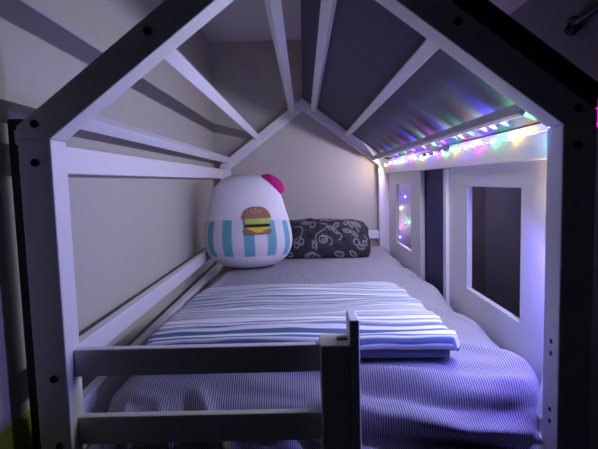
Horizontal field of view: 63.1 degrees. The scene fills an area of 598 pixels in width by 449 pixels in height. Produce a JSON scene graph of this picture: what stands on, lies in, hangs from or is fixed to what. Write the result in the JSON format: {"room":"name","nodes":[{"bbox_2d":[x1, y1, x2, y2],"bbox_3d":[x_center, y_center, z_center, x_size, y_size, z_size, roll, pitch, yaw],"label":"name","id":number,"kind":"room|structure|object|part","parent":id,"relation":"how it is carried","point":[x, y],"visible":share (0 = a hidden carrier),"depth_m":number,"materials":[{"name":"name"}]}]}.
{"room":"bedroom","nodes":[
{"label":"bedroom","id":0,"kind":"room"},
{"bbox_2d":[0,0,217,448],"bbox_3d":[-0.547,0.235,1.878,0.100,2.405,2.315,-1,5,1],"label":"wall","id":1,"kind":"structure","parent":0,"point":[129,233],"depth_m":1.28,"materials":[{"name":"paint"}]},
{"bbox_2d":[210,39,485,295],"bbox_3d":[0.314,0.115,2.971,1.600,2.405,0.100,-1,5,1],"label":"wall","id":2,"kind":"structure","parent":0,"point":[321,175],"depth_m":2.88,"materials":[{"name":"grey paint"}]},
{"bbox_2d":[200,0,527,41],"bbox_3d":[-0.477,-0.910,0.591,3.270,0.100,4.675,-1,5,1],"label":"ceiling","id":3,"kind":"structure","parent":0,"point":[241,20],"depth_m":2.47,"materials":[{"name":"grey paint"}]},
{"bbox_2d":[485,0,597,448],"bbox_3d":[1.141,0.295,0.682,0.100,2.405,4.675,-1,5,1],"label":"wall","id":4,"kind":"structure","parent":0,"point":[546,19],"depth_m":2.18,"materials":[{"name":"grey paint"}]},
{"bbox_2d":[564,4,597,36],"bbox_3d":[1.056,-0.752,1.767,0.041,0.074,0.301,-1,5,1],"label":"curtain rod","id":5,"kind":"object","parent":4,"relation":"attached to","point":[574,23],"visible":1,"depth_m":1.83,"materials":[{"name":"black metal"}]},
{"bbox_3d":[1.051,-0.762,1.736,0.032,0.040,0.242,-1,5,1],"label":"cable stem","id":6,"kind":"part","parent":5,"relation":"part of","materials":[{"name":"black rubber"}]},
{"bbox_3d":[-0.410,1.584,0.812,3.270,0.100,4.675,-1,5,1],"label":"floor","id":7,"kind":"structure","parent":0,"visible":0},
{"bbox_2d":[7,0,597,448],"bbox_3d":[0.041,0.370,1.892,1.034,2.101,2.059,-1,5,1],"label":"bed","id":8,"kind":"object","parent":7,"relation":"on","point":[392,79],"depth_m":0.89,"materials":[{"name":"white paint"}]},
{"bbox_3d":[-0.425,0.686,0.923,0.057,1.670,0.055,-1,5,1],"label":"post","id":9,"kind":"part","parent":8,"relation":"part of","materials":[{"name":"white paint"}]},
{"bbox_3d":[-0.443,0.183,1.882,0.025,0.047,1.945,-1,5,1],"label":"guard rail","id":10,"kind":"part","parent":8,"relation":"part of","materials":[{"name":"white paint"}]},
{"bbox_3d":[-0.453,-0.205,1.848,0.025,0.054,1.945,-1,5,1],"label":"guard rail","id":11,"kind":"part","parent":8,"relation":"part of","materials":[{"name":"white paint"}]},
{"bbox_3d":[-0.439,0.339,1.896,0.025,0.128,1.945,-1,5,1],"label":"rail","id":12,"kind":"part","parent":8,"relation":"part of","materials":[{"name":"white paint"}]},
{"bbox_3d":[-0.184,0.246,0.892,0.448,0.051,0.019,-1,5,1],"label":"foot rail","id":13,"kind":"part","parent":8,"relation":"part of","materials":[{"name":"white paint"}]},
{"bbox_3d":[-0.181,0.374,0.903,0.448,0.053,0.019,-1,5,1],"label":"foot rail","id":14,"kind":"part","parent":8,"relation":"part of","materials":[{"name":"white paint"}]},
{"bbox_3d":[-0.406,0.508,2.915,0.057,1.670,0.055,-1,5,1],"label":"post","id":15,"kind":"part","parent":8,"relation":"part of","materials":[{"name":"white paint"}]},
{"bbox_3d":[0.069,0.423,0.902,0.050,0.430,0.070,-1,5,1],"label":"entry post","id":16,"kind":"part","parent":8,"relation":"part of","materials":[{"name":"white paint"}]},
{"bbox_3d":[0.041,0.069,2.874,0.860,0.048,0.020,-1,5,1],"label":"head rail","id":17,"kind":"part","parent":8,"relation":"part of","materials":[{"name":"white paint"}]},
{"bbox_3d":[0.511,0.484,2.904,0.057,1.670,0.055,-1,5,1],"label":"post","id":18,"kind":"part","parent":8,"relation":"part of","materials":[{"name":"white paint"}]},
{"bbox_3d":[0.530,0.002,2.481,0.016,0.684,0.811,-1,5,1],"label":"window panel","id":19,"kind":"part","parent":8,"relation":"part of","materials":[{"name":"white paint"}]},
{"bbox_3d":[0.256,-0.480,1.815,0.485,0.405,2.059,-1,5,1],"label":"roof panel","id":20,"kind":"part","parent":8,"relation":"part of","materials":[{"name":"grey wood"}]},
{"bbox_3d":[0.495,-0.233,1.836,0.025,0.051,1.945,-1,5,1],"label":"guard rail","id":21,"kind":"part","parent":8,"relation":"part of","materials":[{"name":"white paint"}]},
{"bbox_2d":[384,128,547,165],"bbox_3d":[0.489,-0.098,1.836,0.029,0.340,1.910,-1,5,1],"label":"string lights","id":22,"kind":"object","parent":8,"relation":"attached to","point":[512,138],"visible":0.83,"depth_m":1.30,"materials":[{"name":"multicoloured plastic"}]},
{"bbox_3d":[0.518,0.110,1.267,0.016,0.684,0.800,-1,5,1],"label":"window panel","id":23,"kind":"part","parent":8,"relation":"part of","materials":[{"name":"white paint"}]},
{"bbox_3d":[0.471,0.337,0.936,0.028,0.092,0.036,-1,5,1],"label":"white bracket","id":24,"kind":"part","parent":8,"relation":"part of","materials":[{"name":"white wood"}]},
{"bbox_3d":[0.491,0.662,0.912,0.057,1.670,0.055,-1,5,1],"label":"post","id":25,"kind":"part","parent":8,"relation":"part of","materials":[{"name":"white paint"}]},
{"bbox_3d":[0.041,0.324,1.913,0.810,0.079,1.760,-1,5,1],"label":"mattress","id":26,"kind":"object","parent":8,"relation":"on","visible":0},
{"bbox_2d":[101,246,544,448],"bbox_3d":[0.042,0.286,1.861,0.937,0.158,1.949,-1,5,1],"label":"fitted sheet","id":27,"kind":"object","parent":26,"relation":"on","point":[484,395],"visible":0.52,"depth_m":0.98,"materials":[{"name":"fabric"}]},
{"bbox_2d":[204,173,291,267],"bbox_3d":[-0.237,-0.020,2.251,0.413,0.432,0.308,-1,5,1],"label":"stuffed toy","id":28,"kind":"object","parent":27,"relation":"on","point":[247,223],"visible":1,"depth_m":2.15,"materials":[{"name":"white fabric"}]},
{"bbox_2d":[147,282,459,357],"bbox_3d":[0.004,0.238,1.286,0.691,0.071,0.544,-1,5,1],"label":"folded blanket","id":29,"kind":"object","parent":27,"relation":"on","point":[393,323],"visible":0.92,"depth_m":1.16,"materials":[{"name":"blue fabric"}]},
{"bbox_2d":[285,218,370,257],"bbox_3d":[0.133,0.065,2.532,0.472,0.197,0.204,-1,5,1],"label":"pillow","id":30,"kind":"object","parent":27,"relation":"on","point":[323,237],"visible":0.94,"depth_m":2.46,"materials":[{"name":"fabric"}]}
]}

